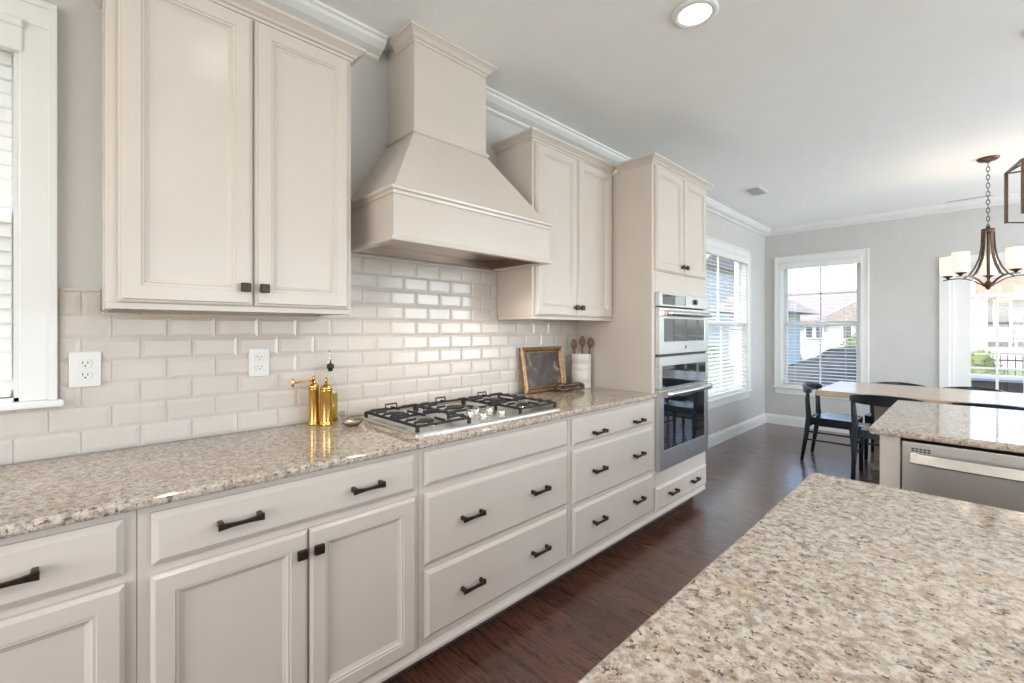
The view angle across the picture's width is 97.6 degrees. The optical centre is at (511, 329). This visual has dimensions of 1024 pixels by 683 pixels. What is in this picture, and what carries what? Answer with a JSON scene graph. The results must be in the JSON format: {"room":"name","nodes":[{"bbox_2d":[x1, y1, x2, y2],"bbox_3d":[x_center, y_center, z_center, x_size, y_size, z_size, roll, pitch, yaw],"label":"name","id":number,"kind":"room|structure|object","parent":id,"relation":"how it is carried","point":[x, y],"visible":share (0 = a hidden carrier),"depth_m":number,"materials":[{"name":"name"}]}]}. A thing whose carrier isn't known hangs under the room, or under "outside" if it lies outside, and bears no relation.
{"room":"kitchen","nodes":[
{"label":"kitchen","id":0,"kind":"room"},
{"bbox_2d":[0,0,764,465],"bbox_3d":[0.038,-0.043,3.040,9.900,2.743,0.150,0,0,-44],"label":"wall","id":1,"kind":"structure","parent":0,"point":[79,21],"depth_m":1.52,"materials":[{"name":"beige paint"}]},
{"bbox_2d":[0,0,64,411],"bbox_3d":[-1.924,-0.398,1.096,1.175,1.286,0.195,0,0,-44],"label":"window","id":2,"kind":"structure","parent":1,"relation":"in","point":[28,28],"depth_m":1.41,"materials":[{"name":"white paint"}]},
{"bbox_2d":[94,0,366,315],"bbox_3d":[-1.014,-0.605,1.664,0.835,1.081,0.350,0,0,-44],"label":"upper cabinet","id":3,"kind":"object","parent":1,"relation":"attached to","point":[226,124],"visible":1,"depth_m":1.51,"materials":[{"name":"beige paint"}]},
{"bbox_2d":[0,253,577,464],"bbox_3d":[-0.922,0.020,1.990,3.958,0.784,0.011,0,0,-44],"label":"tile backsplash","id":4,"kind":"structure","parent":1,"relation":"attached to","point":[415,331],"depth_m":1.92,"materials":[{"name":"tile"}]},
{"bbox_2d":[69,351,100,387],"bbox_3d":[-1.419,0.131,1.490,0.078,0.118,0.009,0,0,-44],"label":"wall outlet","id":5,"kind":"object","parent":4,"relation":"attached to","point":[84,367],"visible":1,"depth_m":1.49,"materials":[{"name":"white plastic"}]},
{"bbox_2d":[78,359,91,367],"bbox_3d":[-1.417,0.112,1.488,0.033,0.028,0.003,0,0,-44],"label":"receptacle","id":6,"kind":"object","parent":5,"relation":"attached to","point":[82,363],"depth_m":1.49,"materials":[{"name":"white plastic"}]},
{"bbox_2d":[78,371,91,379],"bbox_3d":[-1.417,0.150,1.488,0.033,0.028,0.003,0,0,-44],"label":"receptacle","id":7,"kind":"object","parent":5,"relation":"attached to","point":[82,375],"depth_m":1.49,"materials":[{"name":"white plastic"}]},
{"bbox_2d":[248,348,268,376],"bbox_3d":[-1.046,0.134,1.854,0.078,0.118,0.009,0,0,-44],"label":"wall outlet","id":8,"kind":"object","parent":4,"relation":"attached to","point":[258,358],"visible":1,"depth_m":1.85,"materials":[{"name":"white plastic"}]},
{"bbox_2d":[255,354,263,360],"bbox_3d":[-1.044,0.115,1.852,0.033,0.028,0.003,0,0,-44],"label":"receptacle","id":9,"kind":"object","parent":8,"relation":"attached to","point":[258,357],"depth_m":1.85,"materials":[{"name":"white plastic"}]},
{"bbox_2d":[255,364,263,370],"bbox_3d":[-1.044,0.153,1.852,0.033,0.028,0.003,0,0,-44],"label":"receptacle","id":10,"kind":"object","parent":8,"relation":"attached to","point":[258,367],"depth_m":1.85,"materials":[{"name":"white plastic"}]},
{"bbox_2d":[261,0,387,62],"bbox_3d":[-2.025,-1.375,0.844,3.878,0.080,0.115,0,0,-44],"label":"trim","id":11,"kind":"structure","parent":1,"relation":"attached to","point":[317,13],"depth_m":2.02,"materials":[{"name":"white paint"}]},
{"bbox_2d":[351,20,553,271],"bbox_3d":[-0.287,-0.888,2.287,0.987,1.051,0.472,0,0,-44],"label":"range hood","id":12,"kind":"object","parent":1,"relation":"attached to","point":[434,194],"visible":0.94,"depth_m":2.16,"materials":[{"name":"beige paint"}]},
{"bbox_2d":[491,126,615,320],"bbox_3d":[0.303,-0.605,2.948,0.868,1.081,0.350,0,0,-44],"label":"upper cabinet","id":13,"kind":"object","parent":1,"relation":"attached to","point":[568,186],"visible":0.95,"depth_m":2.77,"materials":[{"name":"beige paint"}]},
{"bbox_2d":[706,236,752,409],"bbox_3d":[2.564,-0.076,5.471,1.610,1.939,0.195,0,0,-44],"label":"window","id":14,"kind":"structure","parent":1,"relation":"in","point":[740,389],"depth_m":5.63,"materials":[{"name":"white paint"}]},
{"bbox_2d":[486,86,1020,236],"bbox_3d":[3.698,-1.375,2.453,5.480,0.080,5.800,0,0,-44],"label":"trim","id":15,"kind":"structure","parent":1,"relation":"attached to","point":[498,104],"depth_m":4.74,"materials":[{"name":"white paint"}]},
{"bbox_2d":[708,413,848,447],"bbox_3d":[3.005,1.260,4.567,3.520,0.135,1.805,0,0,-44],"label":"baseboard","id":16,"kind":"structure","parent":1,"relation":"attached to","point":[721,436],"depth_m":5.94,"materials":[{"name":"white paint"}]},
{"bbox_2d":[388,423,879,682],"bbox_3d":[2.115,1.368,0.910,10.200,0.080,6.100,0,0,-44],"label":"floor","id":17,"kind":"structure","parent":0,"point":[562,631],"depth_m":2.41,"materials":[{"name":"brown wood"}]},
{"bbox_2d":[0,510,135,682],"bbox_3d":[-1.291,0.886,1.164,0.445,0.885,0.648,0,0,-44],"label":"base cabinet","id":18,"kind":"object","parent":17,"relation":"on","point":[68,592],"visible":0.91,"depth_m":1.03,"materials":[{"name":"beige paint"}]},
{"bbox_2d":[136,450,419,682],"bbox_3d":[-0.838,0.886,1.606,0.819,0.885,0.648,0,0,-44],"label":"base cabinet","id":19,"kind":"object","parent":17,"relation":"on","point":[312,577],"visible":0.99,"depth_m":1.36,"materials":[{"name":"beige paint"}]},
{"bbox_2d":[408,417,569,669],"bbox_3d":[-0.222,0.886,2.207,0.901,0.885,0.648,0,0,-44],"label":"base cabinet","id":20,"kind":"object","parent":17,"relation":"on","point":[492,508],"visible":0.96,"depth_m":1.92,"materials":[{"name":"beige paint"}]},
{"bbox_2d":[557,399,653,579],"bbox_3d":[0.415,0.886,2.828,0.875,0.885,0.648,0,0,-44],"label":"base cabinet","id":21,"kind":"object","parent":17,"relation":"on","point":[610,450],"visible":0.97,"depth_m":2.55,"materials":[{"name":"beige paint"}]},
{"bbox_2d":[578,152,713,528],"bbox_3d":[1.029,0.091,3.437,0.944,2.473,0.664,0,0,-44],"label":"oven tower","id":22,"kind":"object","parent":17,"relation":"on","point":[659,205],"visible":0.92,"depth_m":3.09,"materials":[{"name":"beige paint"}]},
{"bbox_2d":[655,292,712,471],"bbox_3d":[1.067,0.342,3.410,0.784,1.188,0.656,0,0,-44],"label":"wall oven","id":23,"kind":"object","parent":22,"relation":"in","point":[682,385],"visible":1,"depth_m":3.16,"materials":[{"name":"silver metal"}]},
{"bbox_2d":[800,382,862,459],"bbox_3d":[3.257,0.941,4.581,0.501,0.779,0.478,0,0,-44],"label":"dining chair","id":24,"kind":"object","parent":17,"relation":"on","point":[824,419],"visible":0.72,"depth_m":4.53,"materials":[{"name":"blue paint"}]},
{"bbox_2d":[849,394,923,479],"bbox_3d":[3.293,0.941,3.930,0.478,0.779,0.501,0,0,-44],"label":"dining chair","id":25,"kind":"object","parent":17,"relation":"on","point":[859,430],"visible":0.55,"depth_m":3.94,"materials":[{"name":"blue paint"}]},
{"bbox_2d":[880,435,904,488],"bbox_3d":[2.743,0.886,1.411,1.002,0.884,2.360,0,0,-44],"label":"kitchen island","id":26,"kind":"object","parent":17,"relation":"on","point":[890,447],"visible":0.02,"depth_m":1.89,"materials":[{"name":"beige paint"}]},
{"bbox_2d":[869,400,1023,453],"bbox_3d":[2.755,0.429,1.416,1.058,0.030,2.432,0,0,-44],"label":"island countertop","id":27,"kind":"structure","parent":26,"relation":"on","point":[971,426],"depth_m":1.96,"materials":[{"name":"stone"}]},
{"bbox_2d":[864,382,925,459],"bbox_3d":[3.936,0.941,4.592,0.478,0.779,0.501,0,0,-44],"label":"dining chair","id":28,"kind":"object","parent":17,"relation":"on","point":[869,418],"visible":0.25,"depth_m":4.64,"materials":[{"name":"blue paint"}]},
{"bbox_2d":[816,381,1023,470],"bbox_3d":[4.000,0.948,3.869,1.070,0.760,2.105,0,0,-44],"label":"dining table","id":29,"kind":"object","parent":17,"relation":"on","point":[840,389],"visible":0.52,"depth_m":4.09,"materials":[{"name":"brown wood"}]},
{"bbox_2d":[902,438,1023,512],"bbox_3d":[2.011,0.892,1.821,0.678,0.872,0.602,0,0,-44],"label":"dishwasher","id":30,"kind":"object","parent":17,"relation":"on","point":[988,477],"visible":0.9,"depth_m":1.71,"materials":[{"name":"silver metal"}]},
{"bbox_2d":[943,387,1005,391],"bbox_3d":[4.317,0.941,4.188,0.478,0.779,0.501,0,0,-44],"label":"dining chair","id":31,"kind":"object","parent":17,"relation":"on","point":[967,388],"visible":0.05,"depth_m":4.33,"materials":[{"name":"blue paint"}]},
{"bbox_2d":[950,403,1023,410],"bbox_3d":[3.750,0.941,3.482,0.478,0.779,0.501,0,0,-44],"label":"dining chair","id":32,"kind":"object","parent":17,"relation":"on","point":[986,405],"visible":0.11,"depth_m":3.33,"materials":[{"name":"blue paint"}]},
{"bbox_3d":[-1.782,0.886,0.692,0.914,0.885,0.638,0,0,-44],"label":"base cabinet","id":33,"kind":"object","parent":17,"relation":"on","visible":0},
{"bbox_2d":[0,387,656,539],"bbox_3d":[-0.694,0.428,1.757,3.958,0.029,0.636,0,0,-44],"label":"countertop","id":34,"kind":"structure","parent":33,"relation":"on","point":[35,496],"depth_m":1.40,"materials":[{"name":"beige stone"}]},
{"bbox_2d":[291,375,319,425],"bbox_3d":[-0.895,0.306,1.936,0.124,0.215,0.050,0,0,-44],"label":"pepper mill","id":35,"kind":"object","parent":34,"relation":"on","point":[313,388],"visible":0.98,"depth_m":1.94,"materials":[{"name":"gold metal"}]},
{"bbox_2d":[319,377,332,425],"bbox_3d":[-0.810,0.309,1.954,0.058,0.208,0.058,0,0,-44],"label":"pepper mill","id":36,"kind":"object","parent":34,"relation":"on","point":[326,390],"visible":1,"depth_m":1.93,"materials":[{"name":"gold metal"}]},
{"bbox_2d":[327,350,333,370],"bbox_3d":[-0.821,0.252,2.025,0.064,0.322,0.064,0,0,-44],"label":"oil bottle","id":37,"kind":"object","parent":34,"relation":"on","point":[330,366],"visible":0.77,"depth_m":2.02,"materials":[{"name":"clear glass"}]},
{"bbox_2d":[337,411,363,426],"bbox_3d":[-0.703,0.385,1.950,0.099,0.057,0.107,0,0,-44],"label":"spoon rest","id":38,"kind":"object","parent":34,"relation":"on","point":[348,422],"visible":1,"depth_m":1.95,"materials":[{"name":"grey metal"}]},
{"bbox_2d":[341,418,363,426],"bbox_3d":[-0.691,0.401,1.938,0.099,0.026,0.074,0,0,-44],"label":"bowl","id":39,"kind":"object","parent":38,"relation":"on","point":[348,422],"depth_m":1.93,"materials":[{"name":"grey metal"}]},
{"bbox_2d":[362,391,559,436],"bbox_3d":[-0.224,0.384,2.212,0.877,0.059,0.500,0,0,-44],"label":"gas cooktop","id":40,"kind":"object","parent":34,"relation":"in","point":[421,420],"visible":1,"depth_m":2.10,"materials":[{"name":"silver metal"}]},
{"bbox_2d":[519,346,565,393],"bbox_3d":[0.217,0.264,3.033,0.415,0.298,0.068,0,0,-44],"label":"picture frame","id":41,"kind":"object","parent":34,"relation":"on","point":[542,368],"visible":0.87,"depth_m":3.02,"materials":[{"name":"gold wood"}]},
{"bbox_2d":[524,351,561,387],"bbox_3d":[0.212,0.265,3.038,0.344,0.227,0.041,0,0,-44],"label":"print","id":42,"kind":"object","parent":41,"relation":"attached to","point":[543,369],"depth_m":3.03},
{"bbox_2d":[555,382,584,391],"bbox_3d":[0.394,0.385,3.038,0.256,0.054,0.052,0,0,-35],"label":"chain","id":43,"kind":"object","parent":34,"relation":"on","point":[575,385],"visible":1,"depth_m":3.02,"materials":[{"name":"brown wood"}]},
{"bbox_2d":[572,353,590,388],"bbox_3d":[0.500,0.292,3.229,0.140,0.244,0.140,0,0,-44],"label":"utensil crock","id":44,"kind":"object","parent":34,"relation":"on","point":[581,363],"visible":0.87,"depth_m":3.17,"materials":[{"name":"white ceramic"}]},
{"bbox_2d":[571,339,576,353],"bbox_3d":[0.447,0.233,3.224,0.046,0.337,0.013,0,0,7],"label":"wooden spoon","id":45,"kind":"object","parent":44,"relation":"in","point":[574,342],"visible":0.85,"depth_m":3.22,"materials":[{"name":"brown wood"}]},
{"bbox_2d":[579,336,585,353],"bbox_3d":[0.505,0.222,3.213,0.046,0.360,0.019,0,0,13],"label":"wooden spoon","id":46,"kind":"object","parent":44,"relation":"in","point":[582,341],"visible":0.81,"depth_m":3.21,"materials":[{"name":"brown wood"}]},
{"bbox_2d":[579,336,585,346],"bbox_3d":[0.504,0.082,3.210,0.046,0.080,0.013,0,0,13],"label":"spoon bowl","id":47,"kind":"object","parent":46,"relation":"on","point":[582,341],"depth_m":3.21,"materials":[{"name":"brown wood"}]},
{"bbox_2d":[587,337,593,353],"bbox_3d":[0.558,0.226,3.228,0.060,0.352,0.019,0,0,-9],"label":"wooden spoon","id":48,"kind":"object","parent":44,"relation":"in","point":[590,342],"visible":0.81,"depth_m":3.22,"materials":[{"name":"brown wood"}]},
{"bbox_2d":[587,337,593,347],"bbox_3d":[0.566,0.090,3.229,0.046,0.080,0.013,0,0,6],"label":"spoon bowl","id":49,"kind":"object","parent":48,"relation":"on","point":[590,342],"depth_m":3.22,"materials":[{"name":"brown wood"}]},
{"bbox_3d":[0.400,0.886,0.009,2.405,0.884,1.125,0,0,-44],"label":"kitchen island","id":50,"kind":"object","parent":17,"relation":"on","visible":0},
{"bbox_2d":[577,473,1023,682],"bbox_3d":[0.404,0.429,0.011,2.495,0.030,1.202,0,0,-44],"label":"island countertop","id":51,"kind":"structure","parent":50,"relation":"on","point":[843,580],"depth_m":0.69,"materials":[{"name":"stone"}]},
{"bbox_2d":[318,0,1023,228],"bbox_3d":[2.115,-1.465,0.910,10.200,0.100,6.100,0,0,-44],"label":"ceiling","id":52,"kind":"structure","parent":0,"point":[836,109],"depth_m":2.58,"materials":[{"name":"white paint"}]},
{"bbox_2d":[672,0,718,28],"bbox_3d":[0.817,-1.409,2.000,0.196,0.012,0.196,0,0,-44],"label":"recessed light","id":53,"kind":"object","parent":52,"relation":"in","point":[690,14],"visible":1,"depth_m":1.99,"materials":[{"name":"white paint"}]},
{"bbox_2d":[741,186,768,196],"bbox_3d":[2.476,-1.411,4.565,0.320,0.008,0.170,0,0,-44],"label":"ceiling vent","id":54,"kind":"object","parent":52,"relation":"in","point":[757,190],"visible":1,"depth_m":4.56,"materials":[{"name":"white metal"}]},
{"bbox_2d":[943,194,993,203],"bbox_3d":[4.909,-1.411,4.821,0.100,0.008,0.380,0,0,-44],"label":"ceiling vent","id":55,"kind":"object","parent":52,"relation":"in","point":[991,195],"visible":0.93,"depth_m":4.81,"materials":[{"name":"white metal"}]},
{"bbox_2d":[939,155,1023,289],"bbox_3d":[3.934,-0.872,3.699,0.576,1.084,0.595,0,0,-44],"label":"chandelier","id":56,"kind":"object","parent":52,"relation":"hanging from","point":[958,263],"visible":1,"depth_m":3.66,"materials":[{"name":"orange metal"}]},
{"bbox_2d":[1004,158,1023,223],"bbox_3d":[2.505,-0.964,2.082,0.246,0.900,0.246,0,0,35],"label":"lantern pendant","id":57,"kind":"object","parent":52,"relation":"hanging from","point":[1016,165],"visible":1,"depth_m":2.21,"materials":[{"name":"orange metal"}]},
{"bbox_2d":[765,203,1023,422],"bbox_3d":[5.713,-0.043,4.418,0.150,2.743,6.100,0,0,-44],"label":"wall","id":58,"kind":"structure","parent":0,"point":[904,254],"depth_m":5.40,"materials":[{"name":"beige paint"}]},
{"bbox_2d":[773,248,868,399],"bbox_3d":[4.132,-0.064,6.008,0.195,1.914,1.085,0,0,-44],"label":"window","id":59,"kind":"structure","parent":58,"relation":"in","point":[860,257],"depth_m":6.01,"materials":[{"name":"white paint"}]},
{"bbox_2d":[939,252,1023,392],"bbox_3d":[5.638,0.248,4.481,0.170,2.160,1.975,0,0,-44],"label":"door","id":60,"kind":"structure","parent":58,"relation":"in","point":[955,367],"depth_m":5.04,"materials":[{"name":"white paint"}]},
{"bbox_2d":[905,438,1023,454],"bbox_3d":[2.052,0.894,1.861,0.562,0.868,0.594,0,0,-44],"label":"control panel","id":61,"kind":"object","parent":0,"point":[905,438],"depth_m":1.75,"materials":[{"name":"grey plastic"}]},
{"label":"outside","id":62,"kind":"structure","parent":0,"visible":0},
{"bbox_2d":[999,370,1021,375],"bbox_3d":[18.197,1.888,17.148,90.000,0.180,85.000,0,0,-44],"label":"lawn","id":63,"kind":"structure","parent":62,"point":[1010,372],"depth_m":18.95,"materials":[{"name":"green plant"}]},
{"bbox_2d":[706,253,733,360],"bbox_3d":[8.148,-1.537,24.948,8.300,6.670,8.600,0,0,-44],"label":"house","id":64,"kind":"structure","parent":63,"relation":"on","point":[725,261],"depth_m":20.80,"materials":[{"name":"grey"}]},
{"bbox_2d":[708,354,733,389],"bbox_3d":[4.098,1.130,8.972,1.263,1.384,1.303,0,0,-44],"label":"shrub","id":65,"kind":"object","parent":63,"relation":"on","point":[709,354],"visible":0.05,"depth_m":8.67,"materials":[{"name":"green plant"}]},
{"bbox_2d":[708,295,819,364],"bbox_3d":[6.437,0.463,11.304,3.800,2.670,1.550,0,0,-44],"label":"house","id":66,"kind":"structure","parent":63,"relation":"on","point":[795,311],"depth_m":11.44,"materials":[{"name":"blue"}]},
{"bbox_2d":[788,289,856,359],"bbox_3d":[20.322,-0.377,28.577,7.800,4.350,6.800,0,0,-44],"label":"house","id":67,"kind":"structure","parent":63,"relation":"on","point":[802,300],"depth_m":26.66,"materials":[{"name":"grey"}]},
{"bbox_2d":[818,302,856,347],"bbox_3d":[17.216,0.263,22.022,4.200,3.070,2.950,0,0,-44],"label":"house","id":68,"kind":"structure","parent":63,"relation":"on","point":[844,312],"depth_m":21.08,"materials":[{"name":"grey"}]},
{"bbox_2d":[840,332,855,346],"bbox_3d":[12.690,0.927,16.310,1.488,1.813,1.531,0,0,-44],"label":"shrub","id":69,"kind":"object","parent":63,"relation":"on","point":[850,341],"visible":0.09,"depth_m":16.29,"materials":[{"name":"green plant"}]},
{"bbox_2d":[971,348,1005,386],"bbox_3d":[11.133,1.106,10.653,0.844,1.367,0.874,0,0,-11],"label":"shrub","id":70,"kind":"object","parent":63,"relation":"on","point":[979,358],"visible":0.23,"depth_m":10.48,"materials":[{"name":"green plant"}]},
{"bbox_2d":[971,277,1022,367],"bbox_3d":[28.583,-0.912,21.966,11.200,5.420,10.200,0,0,-44],"label":"house","id":71,"kind":"structure","parent":63,"relation":"on","point":[1010,289],"depth_m":21.84,"materials":[{"name":"grey"}]},
{"bbox_2d":[988,327,1012,347],"bbox_3d":[23.451,0.353,21.643,0.760,0.950,0.940,0,0,-44],"label":"porch chair","id":72,"kind":"object","parent":71,"relation":"on","point":[1003,331],"visible":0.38,"depth_m":21.65,"materials":[{"name":"white paint"}]},
{"bbox_2d":[988,327,1008,337],"bbox_3d":[23.666,0.123,21.852,0.160,0.490,0.760,0,0,-44],"label":"cushion","id":73,"kind":"object","parent":72,"relation":"on","point":[1003,331],"depth_m":21.72,"materials":[{"name":"white fabric"}]},
{"bbox_2d":[1013,327,1022,347],"bbox_3d":[24.150,0.353,20.927,0.760,0.950,0.940,0,0,-44],"label":"porch chair","id":74,"kind":"object","parent":71,"relation":"on","point":[1019,331],"visible":0.81,"depth_m":21.25,"materials":[{"name":"white paint"}]},
{"bbox_2d":[1016,327,1022,337],"bbox_3d":[24.364,0.123,21.136,0.160,0.490,0.760,0,0,-44],"label":"cushion","id":75,"kind":"object","parent":74,"relation":"on","point":[1019,331],"depth_m":21.28,"materials":[{"name":"white fabric"}]},
{"bbox_2d":[983,350,1022,375],"bbox_3d":[15.448,1.153,7.792,0.080,1.290,10.080,0,0,-44],"label":"metal fence","id":76,"kind":"object","parent":63,"relation":"on","point":[1007,354],"visible":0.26,"depth_m":11.04,"materials":[{"name":"grey metal"}]},
{"bbox_3d":[6.862,1.583,5.818,3.450,0.430,6.600,0,0,-44],"label":"patio","id":77,"kind":"object","parent":63,"relation":"on","visible":0},
{"bbox_2d":[788,346,855,384],"bbox_3d":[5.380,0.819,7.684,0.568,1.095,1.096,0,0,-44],"label":"roof","id":78,"kind":"object","parent":77,"relation":"on","point":[838,351],"visible":0.4,"depth_m":7.43,"materials":[{"name":"grey"}]},
{"bbox_2d":[971,374,1022,392],"bbox_3d":[7.035,0.998,5.462,0.800,0.740,2.050,0,0,-44],"label":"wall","id":79,"kind":"structure","parent":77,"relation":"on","point":[1008,383],"depth_m":5.79,"materials":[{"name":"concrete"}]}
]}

